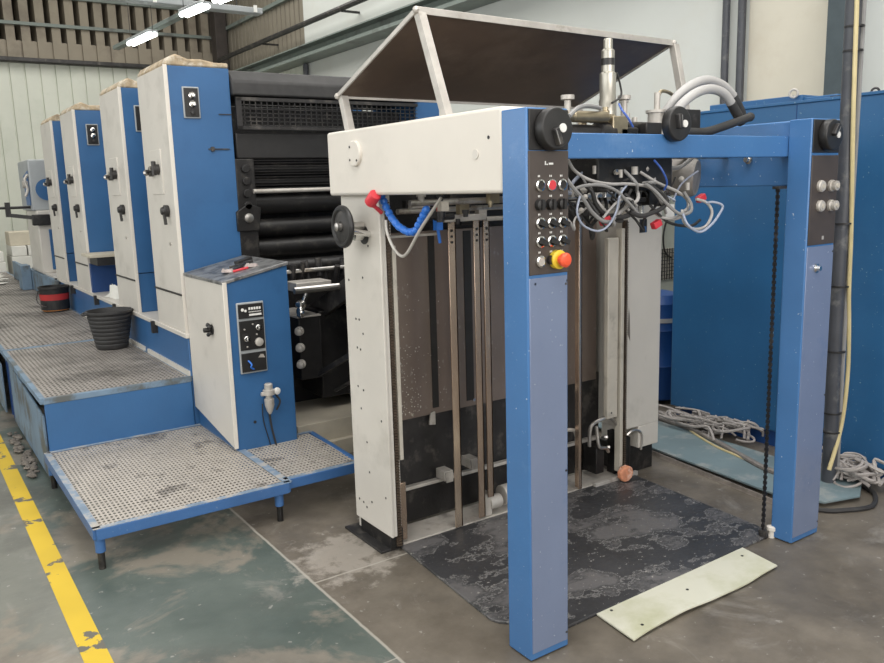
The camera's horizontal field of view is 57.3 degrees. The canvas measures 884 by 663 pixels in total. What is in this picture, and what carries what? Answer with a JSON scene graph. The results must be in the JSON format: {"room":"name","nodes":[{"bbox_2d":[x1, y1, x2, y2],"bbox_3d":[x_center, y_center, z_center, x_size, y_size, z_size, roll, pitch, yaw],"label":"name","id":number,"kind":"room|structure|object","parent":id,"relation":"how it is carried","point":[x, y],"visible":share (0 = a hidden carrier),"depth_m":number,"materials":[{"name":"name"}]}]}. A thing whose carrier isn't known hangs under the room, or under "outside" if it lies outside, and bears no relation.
{"room":"print shop","nodes":[
{"label":"print shop","id":0,"kind":"room"},
{"bbox_2d":[0,0,212,271],"bbox_3d":[-8.946,-4.242,15.444,10.000,6.600,0.540,-8,12,-33],"label":"wall","id":1,"kind":"structure","parent":0,"point":[30,94],"depth_m":15.93,"materials":[{"name":"white metal"}]},
{"bbox_2d":[0,56,150,69],"bbox_3d":[-8.807,-5.070,14.942,9.880,0.080,0.219,-8,12,-33],"label":"trim","id":2,"kind":"structure","parent":1,"relation":"attached to","point":[2,58],"depth_m":15.88,"materials":[{"name":"grey metal"}]},
{"bbox_2d":[0,20,210,39],"bbox_3d":[-8.877,-5.761,14.894,9.880,0.060,0.100,-8,12,-33],"label":"trim","id":3,"kind":"structure","parent":1,"relation":"attached to","point":[48,25],"depth_m":16.11,"materials":[{"name":"grey metal"}]},
{"bbox_2d":[72,0,208,13],"bbox_3d":[-8.893,-6.297,14.798,9.880,0.070,0.100,-8,12,-33],"label":"trim","id":4,"kind":"structure","parent":1,"relation":"attached to","point":[90,1],"depth_m":16.46,"materials":[{"name":"grey metal"}]},
{"bbox_2d":[113,12,185,49],"bbox_3d":[-3.721,-3.781,10.221,0.090,0.050,2.636,-9,13,-37],"label":"rail","id":5,"kind":"object","parent":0,"point":[174,18],"visible":0.46,"depth_m":9.78,"materials":[{"name":"grey metal"}]},
{"bbox_2d":[0,353,883,662],"bbox_3d":[-2.549,0.578,6.817,9.900,0.200,22.000,-8,12,-33],"label":"floor","id":6,"kind":"structure","parent":0,"point":[238,584],"depth_m":3.25,"materials":[{"name":"paint"}]},
{"bbox_2d":[0,251,6,271],"bbox_3d":[-7.100,-0.855,12.700,0.420,0.800,0.700,-8,12,-33],"label":"paper stack","id":7,"kind":"object","parent":6,"relation":"on","point":[2,263],"visible":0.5,"depth_m":12.47,"materials":[{"name":"white paper"}]},
{"bbox_2d":[6,245,35,292],"bbox_3d":[-6.659,-0.956,12.988,0.460,0.872,0.700,-8,12,-33],"label":"paper stack","id":8,"kind":"object","parent":6,"relation":"on","point":[22,254],"visible":0.37,"depth_m":12.64,"materials":[{"name":"white paper"}]},
{"bbox_2d":[5,230,29,245],"bbox_3d":[-6.675,-1.493,12.892,0.450,0.216,0.500,-8,12,-33],"label":"carton","id":9,"kind":"object","parent":8,"relation":"on","point":[13,238],"visible":0.56,"depth_m":12.65,"materials":[{"name":"beige cardboard"}]},
{"bbox_2d":[7,432,39,477],"bbox_3d":[-2.656,0.767,5.134,0.102,0.024,1.108,-8,12,-33],"label":"debris","id":10,"kind":"object","parent":6,"relation":"on","point":[18,447],"visible":1,"depth_m":5.03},
{"bbox_2d":[0,159,55,272],"bbox_3d":[-4.131,-1.407,9.679,2.480,1.255,0.930,-8,12,-33],"label":"press delivery unit","id":11,"kind":"object","parent":6,"relation":"on","point":[32,176],"visible":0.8,"depth_m":9.04,"materials":[{"name":"grey metal"}]},
{"bbox_2d":[0,272,94,414],"bbox_3d":[-4.964,-0.143,9.239,0.870,0.501,7.370,-8,12,-33],"label":"platform","id":12,"kind":"object","parent":6,"relation":"on","point":[23,323],"visible":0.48,"depth_m":7.17,"materials":[{"name":"blue paint"}]},
{"bbox_2d":[0,274,8,283],"bbox_3d":[-6.400,-0.745,11.166,0.714,0.084,2.270,-8,12,-33],"label":"paper scraps","id":13,"kind":"object","parent":12,"relation":"on","point":[1,279],"visible":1,"depth_m":10.91,"materials":[{"name":"white paper"}]},
{"bbox_2d":[12,261,58,290],"bbox_3d":[-5.045,-0.661,9.860,0.145,0.295,3.500,-8,12,-33],"label":"guard","id":14,"kind":"object","parent":12,"relation":"on","point":[29,278],"visible":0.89,"depth_m":9.80,"materials":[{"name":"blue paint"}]},
{"bbox_2d":[36,284,69,312],"bbox_3d":[-3.806,-0.325,7.948,0.287,0.245,0.290,-3,10,-10],"label":"pail","id":15,"kind":"object","parent":12,"relation":"on","point":[53,298],"visible":1,"depth_m":7.85,"materials":[{"name":"black plastic"}]},
{"bbox_2d":[0,435,113,662],"bbox_3d":[-2.096,0.945,4.126,0.085,0.001,13.000,-8,12,-33],"label":"floor marking","id":16,"kind":"object","parent":6,"relation":"on","point":[90,644],"depth_m":3.51,"materials":[{"name":"yellow paint"}]},
{"bbox_2d":[40,114,77,281],"bbox_3d":[-3.168,-1.448,8.687,1.969,1.631,0.642,-8,12,-33],"label":"printing press unit","id":17,"kind":"object","parent":6,"relation":"on","point":[51,135],"visible":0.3,"depth_m":8.05,"materials":[{"name":"beige metal"}]},
{"bbox_2d":[60,102,113,291],"bbox_3d":[-2.526,-1.300,7.757,1.969,1.631,0.642,-8,12,-33],"label":"printing press unit","id":18,"kind":"object","parent":6,"relation":"on","point":[81,126],"visible":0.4,"depth_m":7.09,"materials":[{"name":"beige metal"}]},
{"bbox_2d":[2,340,195,483],"bbox_3d":[-2.372,0.454,5.492,0.855,0.501,1.800,-8,12,-33],"label":"platform","id":19,"kind":"object","parent":6,"relation":"on","point":[88,395],"visible":0.83,"depth_m":4.88,"materials":[{"name":"blue paint"}]},
{"bbox_2d":[81,307,132,349],"bbox_3d":[-2.425,-0.020,5.925,0.329,0.279,0.329,0,10,7],"label":"bucket","id":20,"kind":"object","parent":19,"relation":"on","point":[110,327],"visible":0.99,"depth_m":5.83,"materials":[{"name":"rubber"}]},
{"bbox_2d":[81,251,117,292],"bbox_3d":[-2.913,-0.510,7.048,0.340,0.350,0.370,-8,12,-33],"label":"tray","id":21,"kind":"object","parent":6,"relation":"on","point":[102,265],"visible":0.62,"depth_m":7.12,"materials":[{"name":"blue plastic"}]},
{"bbox_2d":[105,284,118,299],"bbox_3d":[-2.670,-0.346,6.765,0.247,0.109,0.408,-8,12,-33],"label":"rag","id":22,"kind":"object","parent":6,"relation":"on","point":[113,293],"visible":0.36,"depth_m":6.69,"materials":[{"name":"white fabric"}]},
{"bbox_2d":[32,267,322,452],"bbox_3d":[-2.500,-0.135,8.045,1.975,0.765,6.265,-8,12,-33],"label":"plinth","id":23,"kind":"object","parent":6,"relation":"on","point":[166,343],"visible":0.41,"depth_m":5.54,"materials":[{"name":"blue metal"}]},
{"bbox_2d":[44,424,354,569],"bbox_3d":[-1.293,0.776,4.388,1.371,0.196,1.316,-8,12,-33],"label":"platform","id":24,"kind":"object","parent":6,"relation":"on","point":[279,485],"visible":0.89,"depth_m":4.12,"materials":[{"name":"blue paint"}]},
{"bbox_2d":[183,255,297,468],"bbox_3d":[-1.183,0.159,4.708,0.429,1.137,0.751,-8,12,-33],"label":"cabinet","id":25,"kind":"object","parent":24,"relation":"on","point":[239,321],"visible":0.98,"depth_m":4.49,"materials":[{"name":"metal"}]},
{"bbox_2d":[221,268,232,272],"bbox_3d":[-1.193,-0.343,4.523,0.076,0.020,0.066,-8,12,-33],"label":"rag","id":26,"kind":"object","parent":25,"relation":"on","point":[231,269],"visible":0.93,"depth_m":4.50,"materials":[{"name":"fabric"}]},
{"bbox_2d":[233,266,247,271],"bbox_3d":[-1.121,-0.345,4.500,0.087,0.028,0.016,-6,11,-22],"label":"marker pen","id":27,"kind":"object","parent":25,"relation":"on","point":[243,268],"visible":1,"depth_m":4.50,"materials":[{"name":"red plastic"}]},
{"bbox_2d":[229,260,252,267],"bbox_3d":[-1.159,-0.391,4.671,0.137,0.042,0.020,-5,11,-16],"label":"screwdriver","id":28,"kind":"object","parent":25,"relation":"on","point":[250,261],"visible":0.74,"depth_m":4.67,"materials":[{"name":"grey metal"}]},
{"bbox_2d":[233,262,249,269],"bbox_3d":[-1.140,-0.365,4.579,0.060,0.044,0.165,3,11,26],"label":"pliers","id":29,"kind":"object","parent":25,"relation":"on","point":[243,264],"visible":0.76,"depth_m":4.58,"materials":[{"name":"black metal"}]},
{"bbox_2d":[234,256,251,264],"bbox_3d":[-1.165,-0.416,4.744,0.043,0.044,0.108,6,13,38],"label":"switch","id":30,"kind":"object","parent":25,"relation":"on","point":[247,258],"visible":0.94,"depth_m":4.72,"materials":[{"name":"black plastic"}]},
{"bbox_2d":[244,263,257,266],"bbox_3d":[-1.075,-0.376,4.552,0.077,0.020,0.065,-8,12,-33],"label":"rag","id":31,"kind":"object","parent":25,"relation":"on","point":[247,264],"visible":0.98,"depth_m":4.53,"materials":[{"name":"fabric"}]},
{"bbox_2d":[208,0,228,69],"bbox_3d":[-4.721,-4.747,17.577,0.250,6.600,0.300,-8,12,-33],"label":"stanchion","id":32,"kind":"object","parent":6,"relation":"on","point":[217,19],"visible":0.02,"depth_m":17.19,"materials":[{"name":"brown metal"}]},
{"bbox_2d":[99,78,360,312],"bbox_3d":[-1.598,-1.085,6.410,1.969,1.631,0.642,-8,12,-33],"label":"printing press unit","id":33,"kind":"object","parent":6,"relation":"on","point":[119,102],"visible":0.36,"depth_m":5.78,"materials":[{"name":"beige metal"}]},
{"bbox_2d":[231,106,339,109],"bbox_3d":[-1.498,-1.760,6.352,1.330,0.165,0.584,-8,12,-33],"label":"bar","id":34,"kind":"object","parent":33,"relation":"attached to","point":[231,106],"depth_m":6.24,"materials":[{"name":"black metal"}]},
{"bbox_2d":[137,54,438,332],"bbox_3d":[-0.974,-0.941,5.503,1.969,1.631,0.642,-8,12,-33],"label":"printing press unit","id":35,"kind":"object","parent":6,"relation":"on","point":[224,182],"visible":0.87,"depth_m":5.02,"materials":[{"name":"beige paint"}]},
{"bbox_2d":[188,92,195,98],"bbox_3d":[-1.457,-1.381,4.725,0.040,0.039,0.030,-8,12,-33],"label":"switch","id":36,"kind":"object","parent":35,"relation":"attached to","point":[191,95],"depth_m":4.73,"materials":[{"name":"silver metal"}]},
{"bbox_2d":[189,101,195,107],"bbox_3d":[-1.456,-1.331,4.734,0.040,0.039,0.030,-8,12,-33],"label":"switch","id":37,"kind":"object","parent":35,"relation":"attached to","point":[192,104],"depth_m":4.73,"materials":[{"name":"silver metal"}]},
{"bbox_2d":[280,255,350,397],"bbox_3d":[-0.221,-0.139,4.859,1.230,1.168,1.530,-8,12,-33],"label":"mechanism","id":38,"kind":"object","parent":35,"relation":"attached to","point":[319,331],"visible":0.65,"depth_m":5.01,"materials":[{"name":"black metal"}]},
{"bbox_2d":[228,70,415,110],"bbox_3d":[-0.873,-1.616,5.446,1.330,0.165,0.584,-8,12,-33],"label":"hood","id":39,"kind":"object","parent":35,"relation":"attached to","point":[245,86],"depth_m":5.11,"materials":[{"name":"black metal"}]},
{"bbox_2d":[295,393,353,461],"bbox_3d":[-0.515,0.562,5.384,1.212,0.220,0.665,-8,12,-33],"label":"base casting","id":40,"kind":"object","parent":6,"relation":"on","point":[330,418],"visible":0.11,"depth_m":4.99,"materials":[{"name":"beige metal"}]},
{"bbox_2d":[327,106,842,660],"bbox_3d":[0.614,0.027,3.592,1.885,1.842,1.441,-8,12,-33],"label":"machine","id":41,"kind":"object","parent":6,"relation":"on","point":[486,361],"depth_m":3.50,"materials":[{"name":"blue paint"}]},
{"bbox_2d":[380,195,429,235],"bbox_3d":[-0.153,-0.469,3.210,0.048,0.176,0.289,-11,14,-42],"label":"hose","id":42,"kind":"object","parent":41,"relation":"attached to","point":[425,210],"visible":0.92,"depth_m":3.20,"materials":[{"name":"blue plastic"}]},
{"bbox_2d":[385,197,441,257],"bbox_3d":[-0.118,-0.403,3.156,0.021,0.239,0.386,-9,13,-36],"label":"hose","id":43,"kind":"object","parent":41,"relation":"hanging from","point":[440,198],"visible":1,"depth_m":3.15,"materials":[{"name":"plastic"}]},
{"bbox_2d":[391,192,622,242],"bbox_3d":[0.426,-0.560,3.676,1.360,0.256,0.456,-8,12,-33],"label":"mechanism","id":44,"kind":"object","parent":41,"relation":"attached to","point":[439,215],"visible":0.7,"depth_m":3.44,"materials":[{"name":"metal"}]},
{"bbox_2d":[334,6,689,129],"bbox_3d":[0.348,-1.062,3.504,1.414,0.440,0.820,-8,12,-33],"label":"canopy","id":45,"kind":"object","parent":41,"relation":"attached to","point":[444,58],"visible":0.81,"depth_m":3.44,"materials":[{"name":"metal"}]},
{"bbox_2d":[538,238,548,245],"bbox_3d":[0.312,-0.277,2.508,0.036,0.028,0.022,-8,12,-33],"label":"switch","id":46,"kind":"object","parent":41,"relation":"attached to","point":[541,241],"depth_m":2.50,"materials":[{"name":"black plastic"}]},
{"bbox_2d":[538,219,548,227],"bbox_3d":[0.310,-0.333,2.498,0.036,0.028,0.022,-8,12,-33],"label":"switch","id":47,"kind":"object","parent":41,"relation":"attached to","point":[542,223],"depth_m":2.49,"materials":[{"name":"black plastic"}]},
{"bbox_2d":[549,237,559,244],"bbox_3d":[0.350,-0.283,2.533,0.036,0.028,0.022,-8,12,-33],"label":"switch","id":48,"kind":"object","parent":41,"relation":"attached to","point":[552,240],"depth_m":2.53,"materials":[{"name":"black plastic"}]},
{"bbox_2d":[549,218,559,226],"bbox_3d":[0.348,-0.339,2.523,0.036,0.028,0.022,-8,12,-33],"label":"switch","id":49,"kind":"object","parent":41,"relation":"attached to","point":[553,222],"depth_m":2.52,"materials":[{"name":"black plastic"}]},
{"bbox_2d":[560,236,570,244],"bbox_3d":[0.387,-0.288,2.558,0.036,0.028,0.022,-8,12,-33],"label":"switch","id":50,"kind":"object","parent":41,"relation":"attached to","point":[564,240],"depth_m":2.55,"materials":[{"name":"black plastic"}]},
{"bbox_2d":[560,218,570,225],"bbox_3d":[0.385,-0.344,2.548,0.036,0.028,0.022,-8,12,-33],"label":"switch","id":51,"kind":"object","parent":41,"relation":"attached to","point":[563,221],"depth_m":2.54,"materials":[{"name":"black plastic"}]},
{"bbox_2d":[561,38,726,239],"bbox_3d":[0.710,-0.758,3.213,1.390,0.764,0.704,-8,12,-33],"label":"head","id":52,"kind":"object","parent":41,"relation":"attached to","point":[640,183],"visible":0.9,"depth_m":3.11},
{"bbox_2d":[663,75,745,114],"bbox_3d":[1.084,-0.947,3.306,0.503,0.188,0.057,-8,12,-33],"label":"hose","id":53,"kind":"object","parent":52,"relation":"attached to","point":[690,85],"visible":0.57,"depth_m":3.24,"materials":[{"name":"grey plastic"},{"name":"black rubber"}]},
{"bbox_2d":[675,84,744,125],"bbox_3d":[1.063,-0.902,3.226,0.439,0.159,0.057,-8,12,-33],"label":"hose","id":54,"kind":"object","parent":52,"relation":"attached to","point":[726,96],"visible":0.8,"depth_m":3.20,"materials":[{"name":"grey plastic"}]},
{"bbox_2d":[688,112,754,134],"bbox_3d":[1.115,-0.830,3.238,0.416,0.102,0.038,-8,12,-33],"label":"pipe","id":55,"kind":"object","parent":41,"relation":"on","point":[748,117],"visible":0.88,"depth_m":3.23,"materials":[{"name":"black rubber"}]},
{"bbox_2d":[401,475,768,627],"bbox_3d":[0.670,0.944,3.656,1.547,0.012,0.956,-8,12,-33],"label":"floor mat","id":56,"kind":"object","parent":6,"relation":"on","point":[628,539],"visible":0.66,"depth_m":3.58,"materials":[{"name":"black rubber"}]},
{"bbox_2d":[617,465,632,481],"bbox_3d":[0.985,0.761,4.345,0.095,0.087,0.035,-8,12,-33],"label":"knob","id":57,"kind":"object","parent":56,"relation":"on","point":[625,472],"visible":1,"depth_m":4.33,"materials":[{"name":"orange plastic"}]},
{"bbox_2d":[589,195,674,290],"bbox_3d":[1.883,-0.468,7.109,1.400,1.500,0.638,-8,12,-33],"label":"housing","id":58,"kind":"object","parent":6,"relation":"on","point":[667,242],"visible":0.13,"depth_m":6.72,"materials":[{"name":"grey metal"}]},
{"bbox_2d":[658,289,672,400],"bbox_3d":[1.592,0.086,5.942,0.374,0.780,0.374,-8,12,-33],"label":"barrel","id":59,"kind":"object","parent":6,"relation":"on","point":[666,296],"visible":0.12,"depth_m":5.77,"materials":[{"name":"paint"}]},
{"bbox_2d":[596,547,776,640],"bbox_3d":[0.991,1.010,3.195,0.930,0.018,0.240,-8,12,-33],"label":"board","id":60,"kind":"object","parent":6,"relation":"on","point":[634,617],"visible":1,"depth_m":3.15,"materials":[{"name":"beige plastic"}]},
{"bbox_2d":[658,404,764,442],"bbox_3d":[1.666,0.562,5.161,0.352,0.122,0.763,-7,11,-27],"label":"heap","id":61,"kind":"object","parent":6,"relation":"on","point":[699,418],"visible":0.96,"depth_m":5.03,"materials":[{"name":"white plastic"}]},
{"bbox_2d":[652,450,771,503],"bbox_3d":[1.435,0.770,4.461,0.050,0.026,0.988,-7,11,-26],"label":"perforated angle","id":62,"kind":"object","parent":6,"relation":"on","point":[656,454],"visible":0.86,"depth_m":4.36,"materials":[{"name":"metal"}]},
{"bbox_2d":[598,421,861,503],"bbox_3d":[1.544,0.703,4.742,0.472,0.012,1.807,-8,12,-30],"label":"board","id":63,"kind":"object","parent":6,"relation":"on","point":[679,443],"visible":0.54,"depth_m":4.56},
{"bbox_2d":[679,421,743,459],"bbox_3d":[1.623,0.664,4.913,0.063,0.020,0.930,-4,10,-11],"label":"cord","id":64,"kind":"object","parent":63,"relation":"on","point":[694,433],"visible":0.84,"depth_m":4.80,"materials":[{"name":"beige plastic"}]},
{"bbox_2d":[658,416,773,474],"bbox_3d":[1.622,0.656,4.886,0.100,0.043,1.455,-5,11,-18],"label":"pipe","id":65,"kind":"object","parent":63,"relation":"on","point":[746,458],"visible":0.54,"depth_m":4.79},
{"bbox_2d":[821,0,866,482],"bbox_3d":[1.910,-2.440,3.637,0.093,6.553,0.108,-8,12,-33],"label":"pipe","id":66,"kind":"object","parent":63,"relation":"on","point":[837,335],"visible":0.82,"depth_m":3.97,"materials":[{"name":"grey metal"}]},
{"bbox_2d":[827,0,858,470],"bbox_3d":[1.979,-0.540,3.929,0.159,2.529,0.021,-8,12,-33],"label":"hose","id":67,"kind":"object","parent":66,"relation":"attached to","point":[856,3],"visible":1,"depth_m":3.93,"materials":[{"name":"beige plastic"}]},
{"bbox_2d":[821,446,883,487],"bbox_3d":[2.110,0.705,4.273,0.470,0.134,0.385,0,10,9],"label":"heap","id":68,"kind":"object","parent":63,"relation":"on","point":[859,469],"visible":0.7,"depth_m":4.14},
{"bbox_2d":[671,88,840,451],"bbox_3d":[2.196,-0.412,5.097,0.908,2.084,1.110,-8,12,-33],"label":"tall cabinet","id":69,"kind":"object","parent":6,"relation":"on","point":[722,274],"visible":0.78,"depth_m":4.96,"materials":[{"name":"metal"}]},
{"bbox_2d":[823,0,844,94],"bbox_3d":[3.146,-2.940,6.267,0.229,6.590,0.150,-8,12,-33],"label":"steel column","id":70,"kind":"structure","parent":6,"relation":"on","point":[834,36],"depth_m":6.33,"materials":[{"name":"metal"}]},
{"bbox_2d":[818,484,877,512],"bbox_3d":[1.966,0.842,3.994,0.551,0.024,0.235,-5,11,-18],"label":"hose","id":71,"kind":"object","parent":6,"relation":"on","point":[873,504],"visible":0.78,"depth_m":3.90,"materials":[{"name":"rubber"}]},
{"bbox_2d":[840,87,883,478],"bbox_3d":[3.058,-0.168,3.724,0.853,2.039,2.035,-8,12,-33],"label":"tall cabinet","id":72,"kind":"object","parent":6,"relation":"on","point":[863,428],"visible":0.85,"depth_m":4.22,"materials":[{"name":"metal"}]},
{"bbox_2d":[281,0,883,124],"bbox_3d":[1.484,-3.397,9.054,0.200,6.600,22.150,-8,12,-33],"label":"wall","id":73,"kind":"structure","parent":0,"point":[695,25],"depth_m":8.19,"materials":[{"name":"grey paint"}]},
{"bbox_2d":[226,0,288,30],"bbox_3d":[-3.616,-6.236,15.866,0.100,0.070,3.950,-8,12,-33],"label":"trim","id":74,"kind":"structure","parent":73,"relation":"attached to","point":[276,3],"depth_m":16.05,"materials":[{"name":"grey metal"}]},
{"bbox_2d":[225,0,304,70],"bbox_3d":[-3.627,-6.498,15.970,0.120,2.650,4.300,-8,12,-33],"label":"cladding","id":75,"kind":"object","parent":73,"relation":"attached to","point":[288,14],"visible":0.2,"depth_m":15.80,"materials":[{"name":"beige metal"}]},
{"bbox_2d":[216,0,367,62],"bbox_3d":[0.849,-4.486,9.269,0.344,0.103,19.500,-8,12,-33],"label":"pipe","id":76,"kind":"object","parent":73,"relation":"attached to","point":[342,8],"visible":1,"depth_m":13.84,"materials":[{"name":"grey metal"}]},
{"bbox_2d":[303,64,308,74],"bbox_3d":[-2.363,-2.870,14.663,0.095,3.800,0.100,-8,12,-33],"label":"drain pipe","id":77,"kind":"object","parent":73,"relation":"attached to","point":[305,66],"visible":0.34,"depth_m":14.31,"materials":[{"name":"black metal"}]},
{"bbox_2d":[233,0,499,72],"bbox_3d":[0.827,-4.042,9.325,0.410,0.190,19.500,-8,12,-33],"label":"beam","id":78,"kind":"structure","parent":73,"relation":"attached to","point":[379,27],"depth_m":12.48,"materials":[{"name":"grey metal"}]},
{"bbox_2d":[720,0,730,103],"bbox_3d":[2.546,-3.074,7.222,0.068,6.550,0.068,-8,12,-33],"label":"pipe","id":79,"kind":"object","parent":73,"relation":"attached to","point":[726,3],"visible":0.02,"depth_m":7.28,"materials":[{"name":"grey metal"}]},
{"bbox_2d":[735,0,746,101],"bbox_3d":[2.639,-3.052,7.088,0.072,6.550,0.072,-8,12,-33],"label":"pipe","id":80,"kind":"object","parent":73,"relation":"attached to","point":[742,4],"visible":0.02,"depth_m":7.16,"materials":[{"name":"grey metal"}]},
{"bbox_2d":[746,0,827,100],"bbox_3d":[2.952,-3.019,6.739,0.012,6.590,0.860,-8,12,-33],"label":"column","id":81,"kind":"structure","parent":0,"point":[787,44],"depth_m":6.89,"materials":[{"name":"paint"}]},
{"bbox_3d":[-2.742,-6.088,5.620,10.300,0.150,22.400,-8,12,-33],"label":"ceiling","id":82,"kind":"structure","parent":0,"visible":0},
{"bbox_2d":[126,3,157,45],"bbox_3d":[-3.767,-5.137,9.757,0.130,3.125,0.794,-10,13,-38],"label":"lamp","id":83,"kind":"object","parent":82,"relation":"hanging from","point":[148,34],"visible":1,"depth_m":9.93,"materials":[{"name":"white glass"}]},
{"bbox_2d":[105,0,262,15],"bbox_3d":[-3.803,-5.083,8.712,3.700,2.860,0.180,-8,12,-33],"label":"cable tray","id":84,"kind":"object","parent":82,"relation":"hanging from","point":[214,7],"visible":0.89,"depth_m":9.59,"materials":[{"name":"grey metal"}]},
{"bbox_2d":[178,0,209,17],"bbox_3d":[-2.661,-4.903,8.275,0.130,3.125,0.532,-10,13,-40],"label":"lamp","id":85,"kind":"object","parent":82,"relation":"hanging from","point":[199,6],"visible":1,"depth_m":8.47,"materials":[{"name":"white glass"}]},
{"bbox_2d":[212,0,229,3],"bbox_3d":[-2.152,-4.816,7.707,0.130,3.125,0.475,-11,14,-42],"label":"lamp","id":86,"kind":"object","parent":82,"relation":"hanging from","point":[213,1],"visible":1,"depth_m":8.08,"materials":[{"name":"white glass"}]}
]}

